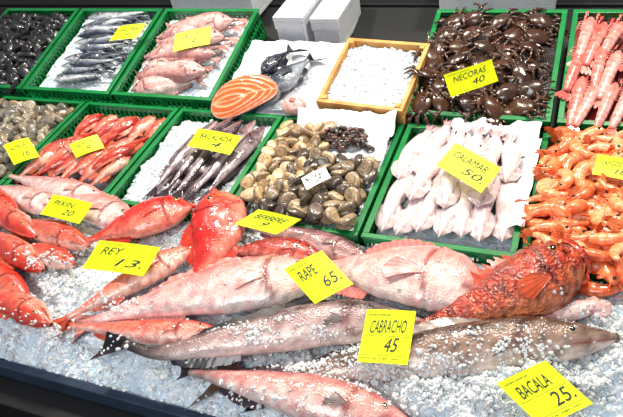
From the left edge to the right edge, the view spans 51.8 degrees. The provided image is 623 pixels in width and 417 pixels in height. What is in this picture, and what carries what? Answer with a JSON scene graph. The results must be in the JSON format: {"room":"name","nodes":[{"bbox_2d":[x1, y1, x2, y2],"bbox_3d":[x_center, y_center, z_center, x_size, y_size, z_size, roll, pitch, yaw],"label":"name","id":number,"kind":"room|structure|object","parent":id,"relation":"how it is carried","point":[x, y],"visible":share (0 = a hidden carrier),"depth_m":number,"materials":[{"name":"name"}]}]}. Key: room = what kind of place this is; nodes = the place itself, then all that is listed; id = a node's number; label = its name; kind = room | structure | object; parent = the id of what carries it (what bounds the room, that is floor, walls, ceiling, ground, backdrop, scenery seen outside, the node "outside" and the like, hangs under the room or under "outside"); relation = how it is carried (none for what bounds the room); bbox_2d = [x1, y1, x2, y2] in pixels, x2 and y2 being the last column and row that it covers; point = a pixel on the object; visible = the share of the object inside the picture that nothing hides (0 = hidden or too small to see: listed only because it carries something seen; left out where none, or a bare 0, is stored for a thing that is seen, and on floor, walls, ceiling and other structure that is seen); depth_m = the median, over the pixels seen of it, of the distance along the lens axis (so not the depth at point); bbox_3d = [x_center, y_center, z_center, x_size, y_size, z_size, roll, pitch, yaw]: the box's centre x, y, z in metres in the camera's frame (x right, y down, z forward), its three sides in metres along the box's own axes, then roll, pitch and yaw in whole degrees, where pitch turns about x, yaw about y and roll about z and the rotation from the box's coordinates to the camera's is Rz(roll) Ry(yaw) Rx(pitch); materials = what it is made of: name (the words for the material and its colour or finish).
{"room":"food shop","nodes":[
{"label":"food shop","id":0,"kind":"room"},
{"bbox_3d":[-0.098,0.190,2.535,10.000,0.050,7.000,7,45,22],"label":"floor","id":1,"kind":"structure","parent":0,"visible":0},
{"bbox_2d":[0,7,622,416],"bbox_3d":[-0.071,0.051,2.150,4.100,0.651,1.800,7,45,22],"label":"countertop","id":2,"kind":"structure","parent":1,"relation":"on","point":[25,391],"depth_m":1.60,"materials":[{"name":"metal"}]},
{"bbox_2d":[0,8,83,98],"bbox_3d":[-1.254,-0.655,2.773,0.415,0.222,0.496,7,45,22],"label":"plastic crate","id":3,"kind":"object","parent":2,"relation":"on","point":[9,11],"visible":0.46,"depth_m":2.71,"materials":[{"name":"green plastic"}]},
{"bbox_3d":[-1.261,-0.675,2.749,0.395,0.103,0.457,7,45,22],"label":"mussel underlayer","id":4,"kind":"object","parent":3,"relation":"in","visible":0},
{"bbox_2d":[0,12,69,93],"bbox_3d":[-1.268,-0.670,2.732,0.417,0.146,0.471,7,45,22],"label":"mussel","id":5,"kind":"object","parent":4,"relation":"on","point":[24,37],"visible":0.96,"depth_m":2.71,"materials":[{"name":"black food"}]},
{"bbox_2d":[0,96,89,184],"bbox_3d":[-1.109,-0.215,2.364,0.405,0.125,0.490,7,45,22],"label":"plastic crate","id":6,"kind":"object","parent":2,"relation":"on","point":[77,104],"visible":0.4,"depth_m":2.39,"materials":[{"name":"green plastic"}]},
{"bbox_3d":[-1.114,-0.236,2.345,0.385,0.012,0.470,7,45,22],"label":"clam underlayer","id":7,"kind":"object","parent":6,"relation":"in","visible":0},
{"bbox_2d":[0,98,74,179],"bbox_3d":[-1.124,-0.246,2.314,0.398,0.077,0.454,7,45,22],"label":"clam","id":8,"kind":"object","parent":7,"relation":"on","point":[21,119],"visible":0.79,"depth_m":2.34,"materials":[{"name":"beige food"}]},
{"bbox_2d":[3,138,39,164],"bbox_3d":[-0.963,-0.192,2.128,0.082,0.023,0.141,-30,44,-19],"label":"price sign","id":9,"kind":"object","parent":8,"relation":"on","point":[20,150],"visible":1,"depth_m":2.13,"materials":[{"name":"yellow paper"}]},
{"bbox_2d":[3,102,180,198],"bbox_3d":[-0.726,-0.167,2.211,0.405,0.125,0.490,7,45,22],"label":"plastic crate","id":10,"kind":"object","parent":2,"relation":"on","point":[171,112],"visible":0.3,"depth_m":2.28,"materials":[{"name":"green plastic"}]},
{"bbox_2d":[5,171,103,195],"bbox_3d":[-0.829,-0.077,2.031,0.509,0.063,0.107,12,47,26],"label":"pale bream","id":11,"kind":"object","parent":10,"relation":"on","point":[55,185],"visible":0.48,"depth_m":1.98,"materials":[{"name":"pink food"}]},
{"bbox_2d":[39,116,144,191],"bbox_3d":[-0.728,-0.176,2.202,0.376,0.032,0.461,7,45,22],"label":"pile","id":12,"kind":"object","parent":10,"relation":"in","point":[77,176],"visible":0.02,"depth_m":2.12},
{"bbox_2d":[13,113,165,185],"bbox_3d":[-0.736,-0.204,2.169,0.379,0.096,0.452,9,46,23],"label":"fish","id":13,"kind":"object","parent":12,"relation":"on","point":[57,157],"visible":0.85,"depth_m":2.12},
{"bbox_2d":[69,135,103,157],"bbox_3d":[-0.729,-0.203,2.080,0.102,0.022,0.066,-22,42,-10],"label":"price sign","id":14,"kind":"object","parent":13,"relation":"on","point":[86,145],"visible":1,"depth_m":2.08,"materials":[{"name":"yellow paper"}]},
{"bbox_2d":[22,8,166,114],"bbox_3d":[-0.857,-0.605,2.615,0.415,0.222,0.496,7,45,22],"label":"plastic crate","id":15,"kind":"object","parent":2,"relation":"on","point":[45,92],"visible":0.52,"depth_m":2.54,"materials":[{"name":"green plastic"}]},
{"bbox_2d":[39,19,151,90],"bbox_3d":[-0.862,-0.621,2.598,0.381,0.104,0.434,7,45,22],"label":"pile","id":16,"kind":"object","parent":15,"relation":"in","point":[103,83],"visible":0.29,"depth_m":2.58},
{"bbox_2d":[53,8,156,83],"bbox_3d":[-0.829,-0.667,2.590,0.341,0.129,0.491,7,45,22],"label":"sardines","id":17,"kind":"object","parent":16,"relation":"on","point":[94,60],"visible":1,"depth_m":2.55,"materials":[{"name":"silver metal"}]},
{"bbox_2d":[109,23,145,40],"bbox_3d":[-0.710,-0.681,2.477,0.147,0.032,0.060,-3,42,12],"label":"price sign","id":18,"kind":"object","parent":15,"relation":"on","point":[130,31],"visible":1,"depth_m":2.48,"materials":[{"name":"yellow paper"}]},
{"bbox_2d":[111,9,266,121],"bbox_3d":[-0.456,-0.554,2.455,0.425,0.222,0.496,7,45,22],"label":"plastic crate","id":19,"kind":"object","parent":2,"relation":"on","point":[250,33],"visible":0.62,"depth_m":2.40,"materials":[{"name":"green plastic"}]},
{"bbox_2d":[128,20,248,96],"bbox_3d":[-0.461,-0.569,2.438,0.380,0.103,0.433,7,45,22],"label":"pile","id":20,"kind":"object","parent":19,"relation":"in","point":[210,79],"visible":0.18,"depth_m":2.37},
{"bbox_2d":[131,11,249,94],"bbox_3d":[-0.453,-0.597,2.410,0.365,0.162,0.463,7,45,22],"label":"fish","id":21,"kind":"object","parent":20,"relation":"on","point":[168,72],"visible":0.91,"depth_m":2.35},
{"bbox_2d":[173,26,210,51],"bbox_3d":[-0.433,-0.615,2.328,0.151,0.037,0.069,-12,41,1],"label":"price sign","id":22,"kind":"object","parent":21,"relation":"on","point":[201,36],"visible":1,"depth_m":2.33,"materials":[{"name":"yellow paper"}]},
{"bbox_2d":[109,108,283,220],"bbox_3d":[-0.348,-0.119,2.060,0.395,0.125,0.490,7,45,22],"label":"plastic crate","id":23,"kind":"object","parent":2,"relation":"on","point":[277,119],"visible":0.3,"depth_m":2.09,"materials":[{"name":"green plastic"}]},
{"bbox_2d":[123,119,270,208],"bbox_3d":[-0.355,-0.149,2.032,0.365,0.060,0.455,7,45,22],"label":"pile","id":24,"kind":"object","parent":23,"relation":"in","point":[145,180],"visible":0.34,"depth_m":2.03,"materials":[{"name":"white ice"}]},
{"bbox_2d":[142,117,265,221],"bbox_3d":[-0.341,-0.125,1.991,0.298,0.087,0.499,15,49,29],"label":"fish","id":25,"kind":"object","parent":24,"relation":"on","point":[189,169],"visible":0.69,"depth_m":1.97},
{"bbox_2d":[187,128,240,154],"bbox_3d":[-0.299,-0.206,1.957,0.176,0.032,0.060,13,48,27],"label":"price sign","id":26,"kind":"object","parent":25,"relation":"on","point":[216,141],"visible":1,"depth_m":1.95,"materials":[{"name":"yellow paper"}]},
{"bbox_2d":[170,0,272,18],"bbox_3d":[-0.371,-0.901,2.672,0.388,0.140,0.224,7,45,22],"label":"styrofoam box","id":27,"kind":"object","parent":2,"relation":"on","point":[261,5],"visible":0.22,"depth_m":2.60,"materials":[{"name":"plastic"}]},
{"bbox_2d":[272,0,322,41],"bbox_3d":[-0.025,-0.727,2.442,0.120,0.150,0.290,7,45,22],"label":"styrofoam box","id":28,"kind":"object","parent":2,"relation":"on","point":[292,23],"visible":0.67,"depth_m":2.34,"materials":[{"name":"white plastic"}]},
{"bbox_2d":[0,210,622,416],"bbox_3d":[-0.332,0.217,1.615,3.250,0.152,0.528,7,45,22],"label":"bed","id":29,"kind":"object","parent":2,"relation":"on","point":[151,381],"visible":0.3,"depth_m":1.51,"materials":[{"name":"white ice"}]},
{"bbox_2d":[0,188,18,208],"bbox_3d":[-1.076,-0.052,2.054,0.536,0.074,0.107,14,48,28],"label":"red gurnard","id":30,"kind":"object","parent":29,"relation":"on","point":[7,200],"visible":0.4,"depth_m":1.94,"materials":[{"name":"red food"}]},
{"bbox_2d":[0,259,30,294],"bbox_3d":[-0.923,0.159,1.778,0.524,0.077,0.106,15,49,28],"label":"red gurnard","id":31,"kind":"object","parent":29,"relation":"on","point":[10,280],"visible":0.69,"depth_m":1.66,"materials":[{"name":"red food"}]},
{"bbox_2d":[0,205,36,238],"bbox_3d":[-1.018,-0.011,1.994,0.634,0.077,0.124,18,50,30],"label":"red gurnard","id":32,"kind":"object","parent":29,"relation":"on","point":[13,220],"visible":0.94,"depth_m":1.85,"materials":[{"name":"red food"}]},
{"bbox_2d":[0,232,44,272],"bbox_3d":[-0.929,0.089,1.857,0.556,0.078,0.112,15,48,28],"label":"red gurnard","id":33,"kind":"object","parent":29,"relation":"on","point":[6,245],"visible":0.96,"depth_m":1.74,"materials":[{"name":"red food"}]},
{"bbox_2d":[0,185,52,214],"bbox_3d":[-0.940,-0.050,2.030,0.444,0.063,0.107,13,47,26],"label":"pale bream","id":34,"kind":"object","parent":29,"relation":"on","point":[32,200],"visible":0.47,"depth_m":1.95,"materials":[{"name":"pink food"}]},
{"bbox_2d":[0,289,53,328],"bbox_3d":[-0.822,0.233,1.669,0.465,0.077,0.100,11,47,25],"label":"red gurnard","id":35,"kind":"object","parent":29,"relation":"on","point":[11,301],"visible":0.96,"depth_m":1.58,"materials":[{"name":"red food"}]},
{"bbox_2d":[0,219,90,250],"bbox_3d":[-0.796,0.063,1.853,0.451,0.074,0.095,9,46,23],"label":"red gurnard","id":36,"kind":"object","parent":29,"relation":"on","point":[71,238],"visible":0.82,"depth_m":1.78,"materials":[{"name":"red food"}]},
{"bbox_2d":[40,194,92,223],"bbox_3d":[-0.701,0.000,1.829,0.161,0.027,0.065,11,47,25],"label":"price sign","id":37,"kind":"object","parent":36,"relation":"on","point":[61,207],"visible":1,"depth_m":1.82,"materials":[{"name":"yellow paper"}]},
{"bbox_2d":[31,242,76,270],"bbox_3d":[-0.769,0.124,1.779,0.333,0.069,0.083,7,45,22],"label":"red gurnard","id":38,"kind":"object","parent":29,"relation":"on","point":[39,248],"visible":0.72,"depth_m":1.72,"materials":[{"name":"red food"}]},
{"bbox_2d":[63,191,129,228],"bbox_3d":[-0.698,-0.025,1.940,0.494,0.063,0.129,16,49,29],"label":"pale bream","id":39,"kind":"object","parent":29,"relation":"on","point":[111,207],"visible":0.34,"depth_m":1.85,"materials":[{"name":"pink food"}]},
{"bbox_2d":[53,246,191,340],"bbox_3d":[-0.483,0.197,1.632,0.405,0.069,0.099,-28,44,-17],"label":"red gurnard","id":40,"kind":"object","parent":29,"relation":"on","point":[166,262],"visible":0.88,"depth_m":1.61,"materials":[{"name":"food"}]},
{"bbox_2d":[82,240,159,275],"bbox_3d":[-0.483,0.124,1.623,0.204,0.032,0.076,5,44,19],"label":"price sign","id":41,"kind":"object","parent":40,"relation":"on","point":[120,257],"visible":1,"depth_m":1.62,"materials":[{"name":"yellow paper"}]},
{"bbox_2d":[46,314,212,345],"bbox_3d":[-0.429,0.290,1.519,0.462,0.069,0.097,4,44,18],"label":"red gurnard","id":42,"kind":"object","parent":29,"relation":"on","point":[150,331],"visible":0.66,"depth_m":1.48,"materials":[{"name":"red food"}]},
{"bbox_2d":[74,195,195,257],"bbox_3d":[-0.506,0.032,1.804,0.367,0.076,0.158,-18,42,-6],"label":"fish","id":43,"kind":"object","parent":29,"relation":"on","point":[155,215],"visible":0.94,"depth_m":1.77},
{"bbox_2d":[71,254,305,341],"bbox_3d":[-0.280,0.195,1.563,0.674,0.104,0.192,-8,42,5],"label":"fish","id":44,"kind":"object","parent":29,"relation":"on","point":[247,288],"visible":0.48,"depth_m":1.51},
{"bbox_2d":[180,188,246,271],"bbox_3d":[-0.273,0.087,1.685,0.191,0.085,0.402,7,45,22],"label":"fish","id":45,"kind":"object","parent":29,"relation":"on","point":[212,212],"visible":0.86,"depth_m":1.68},
{"bbox_2d":[88,299,423,367],"bbox_3d":[-0.136,0.274,1.422,0.784,0.078,0.151,-5,42,9],"label":"fish","id":46,"kind":"object","parent":29,"relation":"on","point":[342,316],"visible":0.66,"depth_m":1.39},
{"bbox_2d":[284,251,352,303],"bbox_3d":[0.015,0.151,1.434,0.096,0.042,0.121,-34,46,-22],"label":"price sign","id":47,"kind":"object","parent":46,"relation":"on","point":[318,277],"visible":1,"depth_m":1.43,"materials":[{"name":"yellow paper"}]},
{"bbox_2d":[239,406,290,416],"bbox_3d":[0.109,0.421,1.242,0.569,0.082,0.089,7,45,22],"label":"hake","id":48,"kind":"object","parent":29,"relation":"on","point":[247,409],"visible":0.22,"depth_m":1.33,"materials":[{"name":"grey food"}]},
{"bbox_2d":[237,236,318,258],"bbox_3d":[-0.112,0.100,1.641,0.320,0.065,0.111,3,44,18],"label":"fish","id":49,"kind":"object","parent":29,"relation":"on","point":[295,247],"visible":0.55,"depth_m":1.60},
{"bbox_2d":[236,209,300,233],"bbox_3d":[-0.115,0.033,1.648,0.182,0.027,0.051,13,47,26],"label":"price sign","id":50,"kind":"object","parent":49,"relation":"on","point":[270,222],"visible":1,"depth_m":1.65,"materials":[{"name":"yellow paper"}]},
{"bbox_2d":[169,365,406,416],"bbox_3d":[-0.057,0.369,1.319,0.548,0.082,0.122,7,45,22],"label":"fish","id":51,"kind":"object","parent":29,"relation":"on","point":[327,397],"visible":0.95,"depth_m":1.27},
{"bbox_2d":[245,226,366,259],"bbox_3d":[-0.044,0.069,1.659,0.470,0.062,0.097,13,48,27],"label":"mackerel","id":52,"kind":"object","parent":29,"relation":"on","point":[336,247],"visible":0.53,"depth_m":1.59,"materials":[{"name":"food"}]},
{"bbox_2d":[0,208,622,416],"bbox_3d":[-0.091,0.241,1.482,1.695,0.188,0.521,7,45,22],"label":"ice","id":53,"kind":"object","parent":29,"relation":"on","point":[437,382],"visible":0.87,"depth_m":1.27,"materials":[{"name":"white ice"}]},
{"bbox_2d":[497,360,592,416],"bbox_3d":[0.424,0.336,1.169,0.136,0.032,0.099,-22,42,-10],"label":"price sign","id":54,"kind":"object","parent":53,"relation":"on","point":[540,390],"visible":1,"depth_m":1.17,"materials":[{"name":"yellow paper"}]},
{"bbox_2d":[185,316,619,409],"bbox_3d":[0.162,0.299,1.345,0.908,0.130,0.171,-5,42,9],"label":"cod","id":55,"kind":"object","parent":29,"relation":"on","point":[582,345],"visible":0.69,"depth_m":1.26,"materials":[{"name":"food"}]},
{"bbox_2d":[357,309,415,364],"bbox_3d":[0.153,0.259,1.302,0.101,0.042,0.117,5,44,19],"label":"price sign","id":56,"kind":"object","parent":55,"relation":"on","point":[387,334],"visible":1,"depth_m":1.30,"materials":[{"name":"yellow paper"}]},
{"bbox_2d":[331,239,479,311],"bbox_3d":[0.197,0.142,1.483,0.422,0.104,0.210,7,45,22],"label":"monkfish","id":57,"kind":"object","parent":29,"relation":"on","point":[428,284],"visible":0.7,"depth_m":1.42,"materials":[{"name":"pink food"}]},
{"bbox_2d":[475,263,485,269],"bbox_3d":[0.318,0.141,1.494,0.324,0.074,0.086,14,48,28],"label":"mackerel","id":58,"kind":"object","parent":29,"relation":"on","point":[480,266],"visible":0.02,"depth_m":1.44,"materials":[{"name":"grey food"}]},
{"bbox_2d":[419,238,592,323],"bbox_3d":[0.369,0.189,1.366,0.473,0.156,0.152,-15,41,-2],"label":"scorpionfish","id":59,"kind":"object","parent":29,"relation":"on","point":[498,291],"visible":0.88,"depth_m":1.33,"materials":[{"name":"red food"}]},
{"bbox_2d":[544,296,611,321],"bbox_3d":[0.532,0.215,1.336,0.191,0.035,0.058,-12,41,2],"label":"fish","id":60,"kind":"object","parent":29,"relation":"on","point":[606,305],"visible":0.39,"depth_m":1.32},
{"bbox_2d":[232,110,406,135],"bbox_3d":[0.034,-0.414,2.218,0.665,0.132,0.331,7,45,22],"label":"tray","id":61,"kind":"object","parent":2,"relation":"on","point":[275,112],"visible":0.12,"depth_m":2.16,"materials":[{"name":"green plastic"}]},
{"bbox_2d":[233,40,344,110],"bbox_3d":[-0.082,-0.465,2.234,0.410,0.086,0.334,7,45,22],"label":"paper liner","id":62,"kind":"object","parent":61,"relation":"on","point":[258,51],"visible":0.5,"depth_m":2.27,"materials":[{"name":"paper"}]},
{"bbox_2d":[211,74,280,120],"bbox_3d":[-0.221,-0.375,2.170,0.251,0.134,0.128,-8,42,6],"label":"steak","id":63,"kind":"object","parent":62,"relation":"on","point":[249,93],"visible":1,"depth_m":2.14,"materials":[{"name":"orange food"}]},
{"bbox_2d":[281,96,306,115],"bbox_3d":[-0.057,-0.334,2.090,0.088,0.054,0.060,7,45,22],"label":"slice","id":64,"kind":"object","parent":62,"relation":"on","point":[290,106],"visible":0.89,"depth_m":2.07,"materials":[{"name":"pink food"}]},
{"bbox_2d":[267,71,320,107],"bbox_3d":[-0.072,-0.407,2.191,0.174,0.048,0.178,7,45,22],"label":"ice patch","id":65,"kind":"object","parent":62,"relation":"on","point":[310,79],"visible":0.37,"depth_m":2.19,"materials":[{"name":"white ice"}]},
{"bbox_2d":[260,43,307,76],"bbox_3d":[-0.106,-0.519,2.229,0.113,0.059,0.192,25,54,35],"label":"fish","id":66,"kind":"object","parent":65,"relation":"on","point":[270,65],"visible":0.97,"depth_m":2.19},
{"bbox_2d":[270,52,326,92],"bbox_3d":[-0.061,-0.468,2.197,0.227,0.070,0.118,-35,46,-23],"label":"fish","id":67,"kind":"object","parent":62,"relation":"on","point":[286,77],"visible":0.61,"depth_m":2.15},
{"bbox_2d":[316,38,429,123],"bbox_3d":[0.204,-0.416,2.067,0.286,0.127,0.307,11,47,25],"label":"wooden tray","id":68,"kind":"object","parent":61,"relation":"on","point":[322,101],"visible":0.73,"depth_m":2.03,"materials":[{"name":"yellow wood"}]},
{"bbox_2d":[327,45,419,106],"bbox_3d":[0.203,-0.421,2.061,0.264,0.078,0.268,10,46,24],"label":"crushed ice","id":69,"kind":"object","parent":68,"relation":"on","point":[370,75],"visible":0.88,"depth_m":2.06,"materials":[{"name":"white ice"}]},
{"bbox_2d":[235,115,404,245],"bbox_3d":[0.027,-0.072,1.911,0.398,0.125,0.490,7,45,22],"label":"plastic crate","id":70,"kind":"object","parent":2,"relation":"on","point":[355,235],"visible":0.17,"depth_m":1.77,"materials":[{"name":"green plastic"}]},
{"bbox_2d":[245,139,392,240],"bbox_3d":[0.024,-0.082,1.902,0.362,0.029,0.451,7,45,22],"label":"pile","id":71,"kind":"object","parent":70,"relation":"in","point":[251,207],"visible":0.03,"depth_m":1.84,"materials":[{"name":"grey ice"}]},
{"bbox_2d":[239,120,336,204],"bbox_3d":[-0.067,-0.142,1.897,0.209,0.081,0.370,7,45,22],"label":"clam","id":72,"kind":"object","parent":71,"relation":"on","point":[270,166],"visible":0.78,"depth_m":1.89,"materials":[{"name":"beige food"}]},
{"bbox_2d":[258,147,378,229],"bbox_3d":[0.027,-0.060,1.777,0.284,0.086,0.295,7,45,22],"label":"clam","id":73,"kind":"object","parent":71,"relation":"on","point":[326,206],"visible":0.88,"depth_m":1.74,"materials":[{"name":"brown food"}]},
{"bbox_2d":[301,167,330,189],"bbox_3d":[0.012,-0.083,1.728,0.081,0.017,0.040,-27,43,-16],"label":"price sign","id":74,"kind":"object","parent":73,"relation":"on","point":[320,175],"visible":1,"depth_m":1.73,"materials":[{"name":"white paper"}]},
{"bbox_2d":[297,107,396,160],"bbox_3d":[0.080,-0.223,1.938,0.330,0.074,0.199,7,45,22],"label":"paper liner","id":75,"kind":"object","parent":70,"relation":"on","point":[379,128],"visible":0.43,"depth_m":1.95,"materials":[{"name":"paper"}]},
{"bbox_2d":[318,125,374,153],"bbox_3d":[0.101,-0.209,1.923,0.206,0.040,0.124,7,45,22],"label":"heap","id":76,"kind":"object","parent":75,"relation":"on","point":[341,136],"visible":0.94,"depth_m":1.91,"materials":[{"name":"brown food"}]},
{"bbox_2d":[309,0,360,43],"bbox_3d":[0.098,-0.715,2.412,0.110,0.130,0.260,7,45,22],"label":"styrofoam box","id":77,"kind":"object","parent":2,"relation":"on","point":[333,21],"visible":0.79,"depth_m":2.33,"materials":[{"name":"white plastic"}]},
{"bbox_2d":[361,124,539,265],"bbox_3d":[0.395,-0.026,1.764,0.380,0.125,0.490,7,45,22],"label":"plastic crate","id":78,"kind":"object","parent":2,"relation":"on","point":[369,238],"visible":0.16,"depth_m":1.63,"materials":[{"name":"green plastic"}]},
{"bbox_2d":[371,145,521,262],"bbox_3d":[0.394,-0.035,1.755,0.353,0.029,0.451,7,45,22],"label":"pile","id":79,"kind":"object","parent":78,"relation":"in","point":[491,242],"visible":0.1,"depth_m":1.64,"materials":[{"name":"grey ice"}]},
{"bbox_2d":[375,118,521,241],"bbox_3d":[0.392,-0.102,1.740,0.367,0.093,0.500,7,45,22],"label":"squid","id":80,"kind":"object","parent":79,"relation":"on","point":[427,186],"visible":0.76,"depth_m":1.67,"materials":[{"name":"white food"}]},
{"bbox_2d":[436,143,500,192],"bbox_3d":[0.396,-0.107,1.630,0.077,0.032,0.164,-31,44,-19],"label":"price sign","id":81,"kind":"object","parent":80,"relation":"on","point":[459,161],"visible":1,"depth_m":1.62,"materials":[{"name":"yellow paper"}]},
{"bbox_2d":[450,117,541,157],"bbox_3d":[0.512,-0.199,1.809,0.249,0.050,0.138,7,45,22],"label":"paper liner","id":82,"kind":"object","parent":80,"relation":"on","point":[527,133],"visible":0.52,"depth_m":1.80,"materials":[{"name":"paper"}]},
{"bbox_2d":[508,139,541,227],"bbox_3d":[0.555,-0.073,1.670,0.050,0.029,0.354,7,45,22],"label":"paper liner","id":83,"kind":"object","parent":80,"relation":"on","point":[523,188],"visible":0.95,"depth_m":1.64,"materials":[{"name":"paper"}]},
{"bbox_2d":[407,9,567,148],"bbox_3d":[0.565,-0.426,2.048,0.418,0.222,0.496,7,45,22],"label":"plastic crate","id":84,"kind":"object","parent":2,"relation":"on","point":[511,119],"visible":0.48,"depth_m":1.95,"materials":[{"name":"green plastic"}]},
{"bbox_2d":[403,3,569,129],"bbox_3d":[0.536,-0.444,2.011,0.471,0.214,0.529,9,46,23],"label":"crab","id":85,"kind":"object","parent":84,"relation":"in","point":[462,34],"visible":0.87,"depth_m":1.98},
{"bbox_2d":[444,59,497,96],"bbox_3d":[0.464,-0.378,1.860,0.158,0.061,0.035,-19,42,-7],"label":"price sign","id":86,"kind":"object","parent":85,"relation":"on","point":[479,75],"visible":1,"depth_m":1.86,"materials":[{"name":"yellow paper"}]},
{"bbox_2d":[418,15,560,116],"bbox_3d":[0.556,-0.452,2.016,0.398,0.103,0.458,7,45,22],"label":"crab underlayer","id":87,"kind":"object","parent":84,"relation":"in","point":[550,55],"visible":0.09,"depth_m":1.97,"materials":[{"name":"brown food"}]},
{"bbox_2d":[439,0,556,8],"bbox_3d":[0.655,-0.784,2.239,0.390,0.190,0.210,7,45,22],"label":"styrofoam box","id":88,"kind":"object","parent":2,"relation":"on","point":[443,4],"visible":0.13,"depth_m":2.19,"materials":[{"name":"white plastic"}]},
{"bbox_2d":[522,133,607,283],"bbox_3d":[0.767,0.021,1.616,0.407,0.125,0.490,7,45,22],"label":"plastic crate","id":89,"kind":"object","parent":2,"relation":"on","point":[546,138],"visible":0.12,"depth_m":1.64,"materials":[{"name":"green plastic"}]},
{"bbox_2d":[530,144,618,275],"bbox_3d":[0.762,-0.003,1.594,0.387,0.012,0.470,7,45,22],"label":"prawn underlayer","id":90,"kind":"object","parent":89,"relation":"in","point":[548,145],"visible":0.02,"depth_m":1.61,"materials":[{"name":"orange food"}]},
{"bbox_2d":[514,122,622,297],"bbox_3d":[0.731,-0.026,1.530,0.485,0.166,0.625,7,45,22],"label":"prawns","id":91,"kind":"object","parent":90,"relation":"on","point":[574,203],"visible":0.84,"depth_m":1.53,"materials":[{"name":"orange food"}]},
{"bbox_2d":[592,154,622,179],"bbox_3d":[0.740,-0.098,1.557,0.100,0.027,0.052,15,49,29],"label":"price sign","id":92,"kind":"object","parent":91,"relation":"on","point":[611,166],"visible":1,"depth_m":1.56,"materials":[{"name":"yellow paper"}]},
{"bbox_2d":[557,9,622,137],"bbox_3d":[0.965,-0.375,1.889,0.415,0.222,0.496,7,45,22],"label":"plastic crate","id":93,"kind":"object","parent":2,"relation":"on","point":[561,121],"visible":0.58,"depth_m":1.95,"materials":[{"name":"green plastic"}]},
{"bbox_2d":[555,11,622,136],"bbox_3d":[0.929,-0.382,1.816,0.434,0.145,0.501,7,45,22],"label":"langoustine","id":94,"kind":"object","parent":93,"relation":"in","point":[603,91],"visible":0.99,"depth_m":1.83,"materials":[{"name":"pink food"}]},
{"bbox_2d":[0,0,622,7],"bbox_3d":[0.330,-0.729,2.909,4.100,0.655,0.480,7,45,22],"label":"shelf","id":95,"kind":"object","parent":1,"relation":"on","point":[3,3],"visible":0.02,"depth_m":2.69,"materials":[{"name":"black"}]}
]}

